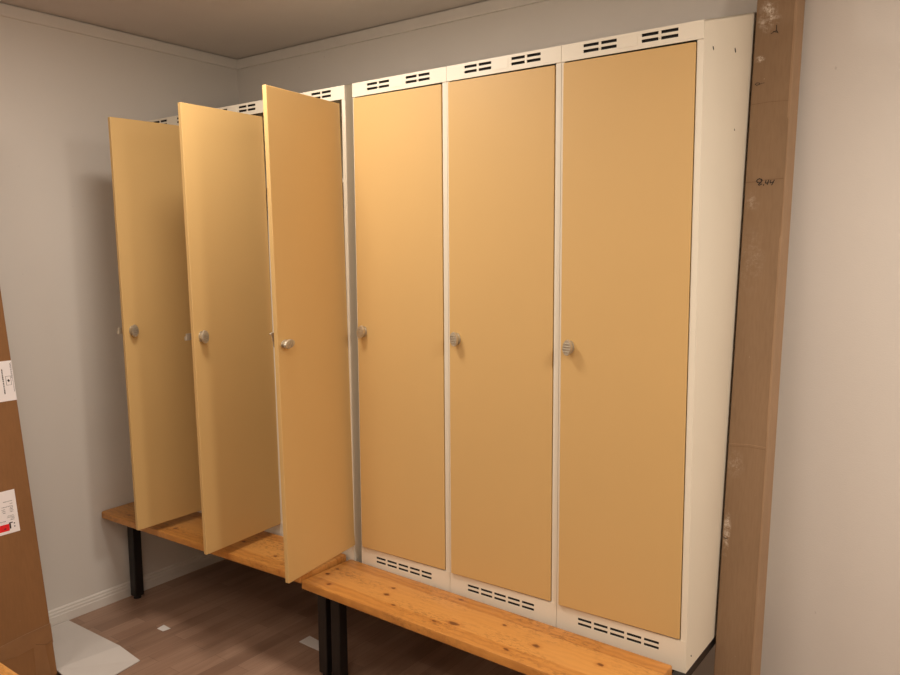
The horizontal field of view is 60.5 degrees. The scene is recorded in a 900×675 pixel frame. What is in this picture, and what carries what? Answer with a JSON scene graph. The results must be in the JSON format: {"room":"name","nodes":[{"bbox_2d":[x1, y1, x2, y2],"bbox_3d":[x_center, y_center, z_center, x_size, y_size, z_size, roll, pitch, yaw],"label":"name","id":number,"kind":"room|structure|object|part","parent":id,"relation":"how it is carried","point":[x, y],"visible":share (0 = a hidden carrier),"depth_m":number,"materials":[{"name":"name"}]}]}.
{"room":"changing room","nodes":[
{"label":"changing room","id":0,"kind":"room"},
{"bbox_2d":[0,2,238,610],"bbox_3d":[-2.242,0.048,2.363,0.100,2.474,3.947,4,8,36],"label":"wall","id":1,"kind":"structure","parent":0,"point":[60,89],"depth_m":3.19,"materials":[{"name":"paint"}]},
{"bbox_2d":[0,3,238,69],"bbox_3d":[-2.205,-1.151,2.196,0.012,0.044,3.947,4,8,36],"label":"trim","id":2,"kind":"structure","parent":1,"relation":"attached to","point":[8,11],"depth_m":3.24,"materials":[{"name":"white paint"}]},
{"bbox_2d":[48,553,224,626],"bbox_3d":[-2.189,1.248,2.463,0.013,0.066,3.947,4,8,36],"label":"baseboard","id":3,"kind":"structure","parent":1,"relation":"attached to","point":[90,603],"depth_m":3.44,"materials":[{"name":"white paint"}]},
{"bbox_2d":[0,0,486,58],"bbox_3d":[-0.243,-1.081,0.756,5.079,0.100,4.147,4,8,36],"label":"ceiling","id":4,"kind":"structure","parent":0,"point":[235,29],"depth_m":3.10,"materials":[{"name":"paint"}]},
{"bbox_2d":[56,559,525,674],"bbox_3d":[-0.227,1.477,1.040,5.079,0.100,4.147,4,8,36],"label":"floor","id":5,"kind":"structure","parent":0,"point":[224,617],"depth_m":3.12,"materials":[{"name":"laminate"}]},
{"bbox_2d":[0,663,17,674],"bbox_3d":[-1.224,1.117,1.983,1.200,0.420,0.245,4,8,36],"label":"bench","id":6,"kind":"object","parent":5,"relation":"on","point":[4,670],"visible":1,"depth_m":2.07,"materials":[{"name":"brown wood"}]},
{"bbox_2d":[0,290,56,674],"bbox_3d":[-1.787,0.258,2.559,0.416,2.004,0.640,4,8,36],"label":"carton","id":7,"kind":"object","parent":5,"relation":"on","point":[26,639],"visible":1,"depth_m":2.75,"materials":[{"name":"cardboard"}]},
{"bbox_2d":[0,500,14,529],"bbox_3d":[-1.579,0.630,2.700,0.001,0.097,0.102,-7,1,37],"label":"print","id":8,"kind":"object","parent":7,"relation":"attached to","point":[10,500],"depth_m":2.73},
{"bbox_2d":[1,363,14,393],"bbox_3d":[-1.603,0.156,2.752,0.001,0.125,0.085,-8,1,37],"label":"print","id":9,"kind":"object","parent":7,"relation":"attached to","point":[8,380],"depth_m":2.77},
{"bbox_2d":[51,620,139,674],"bbox_3d":[-1.444,1.208,2.975,0.572,0.022,0.243,4,8,36],"label":"sheet","id":10,"kind":"object","parent":5,"relation":"on","point":[78,650],"visible":0.8,"depth_m":2.94,"materials":[{"name":"white paper"}]},
{"bbox_2d":[157,625,170,630],"bbox_3d":[-1.176,1.194,3.169,0.053,0.002,0.036,4,8,36],"label":"paper scrap","id":11,"kind":"object","parent":5,"relation":"on","point":[163,627],"visible":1,"depth_m":3.17,"materials":[{"name":"white paper"}]},
{"bbox_2d":[102,502,345,674],"bbox_3d":[-0.794,0.963,3.315,1.219,0.425,0.785,4,8,36],"label":"bench","id":12,"kind":"object","parent":5,"relation":"on","point":[263,551],"visible":0.43,"depth_m":2.97,"materials":[{"name":"brown wood"}]},
{"bbox_3d":[-1.402,0.986,3.439,0.042,0.337,0.042,4,8,36],"label":"leg","id":13,"kind":"part","parent":12,"relation":"part of","materials":[{"name":"black metal"}]},
{"bbox_2d":[108,115,201,529],"bbox_3d":[-1.113,-0.151,3.385,0.406,1.870,0.913,4,8,36],"label":"locker","id":14,"kind":"object","parent":12,"relation":"on","point":[145,156],"visible":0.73,"depth_m":3.03,"materials":[{"name":"beige wood"}]},
{"bbox_3d":[-1.207,-0.026,2.946,0.026,0.048,0.029,4,8,38],"label":"knob","id":15,"kind":"part","parent":14,"relation":"part of","materials":[{"name":"silver metal"}]},
{"bbox_3d":[-1.168,-0.904,3.238,0.399,0.046,0.003,4,8,36],"label":"vent panel","id":16,"kind":"part","parent":14,"relation":"part of","materials":[{"name":"white metal"}]},
{"bbox_3d":[-0.947,0.790,3.090,1.210,0.028,0.235,4,8,34],"label":"seat","id":17,"kind":"part","parent":12,"relation":"part of","materials":[{"name":"brown wood"}]},
{"bbox_2d":[178,100,280,554],"bbox_3d":[-0.778,-0.126,3.140,0.436,1.870,0.914,4,8,36],"label":"locker","id":18,"kind":"object","parent":12,"relation":"on","point":[222,150],"visible":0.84,"depth_m":2.81,"materials":[{"name":"beige wood"}]},
{"bbox_3d":[-0.860,-0.003,2.695,0.026,0.048,0.029,3,8,33],"label":"knob","id":19,"kind":"part","parent":18,"relation":"part of","materials":[{"name":"silver metal"}]},
{"bbox_3d":[-0.845,-0.880,3.003,0.399,0.046,0.003,4,8,36],"label":"vent panel","id":20,"kind":"part","parent":18,"relation":"part of","materials":[{"name":"white metal"}]},
{"bbox_3d":[-0.834,0.765,3.187,0.399,0.090,0.002,4,8,36],"label":"plinth panel","id":21,"kind":"part","parent":18,"relation":"part of","materials":[{"name":"white metal"}]},
{"bbox_2d":[262,84,361,582],"bbox_3d":[-0.445,-0.101,2.898,0.462,1.870,0.911,4,8,36],"label":"locker","id":22,"kind":"object","parent":12,"relation":"on","point":[309,136],"visible":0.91,"depth_m":2.59,"materials":[{"name":"beige wood"}]},
{"bbox_3d":[-0.515,0.020,2.447,0.026,0.029,0.048,2,19,29],"label":"knob","id":23,"kind":"part","parent":22,"relation":"part of","materials":[{"name":"silver metal"}]},
{"bbox_3d":[-0.511,0.789,2.952,0.399,0.090,0.002,4,8,36],"label":"plinth panel","id":24,"kind":"part","parent":22,"relation":"part of","materials":[{"name":"white metal"}]},
{"bbox_3d":[-0.523,-0.856,2.767,0.399,0.046,0.003,4,8,36],"label":"vent panel","id":25,"kind":"part","parent":22,"relation":"part of","materials":[{"name":"white metal"}]},
{"bbox_3d":[-0.449,1.051,2.797,0.042,0.337,0.042,4,8,36],"label":"leg","id":26,"kind":"part","parent":12,"relation":"part of","materials":[{"name":"black metal"}]},
{"bbox_2d":[299,636,318,650],"bbox_3d":[-0.522,1.206,3.030,0.150,0.001,0.063,4,8,36],"label":"paper scrap","id":27,"kind":"object","parent":5,"relation":"on","point":[309,641],"visible":0.64,"depth_m":3.05,"materials":[{"name":"white paper"}]},
{"bbox_2d":[302,559,715,674],"bbox_3d":[0.207,1.045,2.594,1.256,0.410,0.772,4,8,36],"label":"bench","id":28,"kind":"object","parent":5,"relation":"on","point":[519,643],"visible":0.57,"depth_m":2.35,"materials":[{"name":"brown wood"}]},
{"bbox_3d":[-0.396,1.055,2.758,0.042,0.337,0.042,4,8,36],"label":"leg","id":29,"kind":"part","parent":28,"relation":"part of","materials":[{"name":"black metal"}]},
{"bbox_2d":[352,67,449,591],"bbox_3d":[-0.018,-0.093,2.797,0.399,1.870,0.571,4,8,36],"label":"locker","id":30,"kind":"object","parent":28,"relation":"on","point":[400,121],"visible":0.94,"depth_m":2.59,"materials":[{"name":"beige wood"}]},
{"bbox_3d":[-0.306,-0.019,2.679,0.029,0.048,0.026,18,16,33],"label":"knob","id":31,"kind":"part","parent":30,"relation":"part of","materials":[{"name":"silver metal"}]},
{"bbox_3d":[-0.172,-0.830,2.511,0.399,0.046,0.003,4,8,36],"label":"vent panel","id":32,"kind":"part","parent":30,"relation":"part of","materials":[{"name":"white metal"}]},
{"bbox_3d":[-0.160,0.815,2.696,0.399,0.090,0.002,4,8,36],"label":"plinth panel","id":33,"kind":"part","parent":30,"relation":"part of","materials":[{"name":"white metal"}]},
{"bbox_2d":[446,46,561,626],"bbox_3d":[0.304,-0.069,2.562,0.399,1.870,0.571,4,8,36],"label":"locker","id":34,"kind":"object","parent":28,"relation":"on","point":[504,112],"visible":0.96,"depth_m":2.35,"materials":[{"name":"beige metal"}]},
{"bbox_3d":[0.016,0.005,2.444,0.029,0.048,0.026,-3,4,36],"label":"knob","id":35,"kind":"part","parent":34,"relation":"part of","materials":[{"name":"silver metal"}]},
{"bbox_3d":[0.162,0.840,2.460,0.399,0.090,0.002,4,8,36],"label":"plinth panel","id":36,"kind":"part","parent":34,"relation":"part of","materials":[{"name":"white metal"}]},
{"bbox_3d":[0.150,-0.806,2.276,0.399,0.046,0.003,4,8,36],"label":"vent panel","id":37,"kind":"part","parent":34,"relation":"part of","materials":[{"name":"white metal"}]},
{"bbox_3d":[0.233,0.884,2.601,1.244,0.030,0.700,4,8,36],"label":"frame","id":38,"kind":"part","parent":28,"relation":"part of","materials":[{"name":"black metal"}]},
{"bbox_2d":[556,12,756,673],"bbox_3d":[0.627,-0.044,2.327,0.399,1.870,0.571,4,8,36],"label":"locker","id":39,"kind":"object","parent":28,"relation":"on","point":[655,122],"visible":0.97,"depth_m":2.12,"materials":[{"name":"beige wood"}]},
{"bbox_3d":[0.339,0.029,2.208,0.029,0.048,0.026,9,11,35],"label":"knob","id":40,"kind":"part","parent":39,"relation":"part of","materials":[{"name":"silver metal"}]},
{"bbox_3d":[0.485,0.864,2.225,0.399,0.090,0.002,4,8,36],"label":"plinth panel","id":41,"kind":"part","parent":39,"relation":"part of","materials":[{"name":"white metal"}]},
{"bbox_3d":[0.476,0.030,2.136,0.370,1.580,0.016,4,8,35],"label":"door","id":42,"kind":"part","parent":39,"relation":"part of","materials":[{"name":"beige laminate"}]},
{"bbox_3d":[0.473,-0.782,2.041,0.399,0.046,0.003,4,8,36],"label":"vent panel","id":43,"kind":"part","parent":39,"relation":"part of","materials":[{"name":"white metal"}]},
{"bbox_2d":[714,0,804,674],"bbox_3d":[0.910,0.059,2.281,0.111,2.426,0.345,4,8,36],"label":"cardboard box","id":44,"kind":"object","parent":5,"relation":"on","point":[779,23],"visible":1,"depth_m":2.24,"materials":[{"name":"brown cardboard"}]},
{"bbox_2d":[237,0,899,674],"bbox_3d":[0.962,0.010,2.519,5.079,2.474,0.100,4,8,36],"label":"wall","id":45,"kind":"structure","parent":0,"point":[832,598],"depth_m":2.33,"materials":[{"name":"paint"}]},
{"bbox_2d":[237,0,547,68],"bbox_3d":[0.926,-1.187,2.337,4.866,0.044,0.012,4,8,36],"label":"trim","id":46,"kind":"structure","parent":45,"relation":"attached to","point":[491,6],"depth_m":3.19,"materials":[{"name":"white paint"}]}
]}

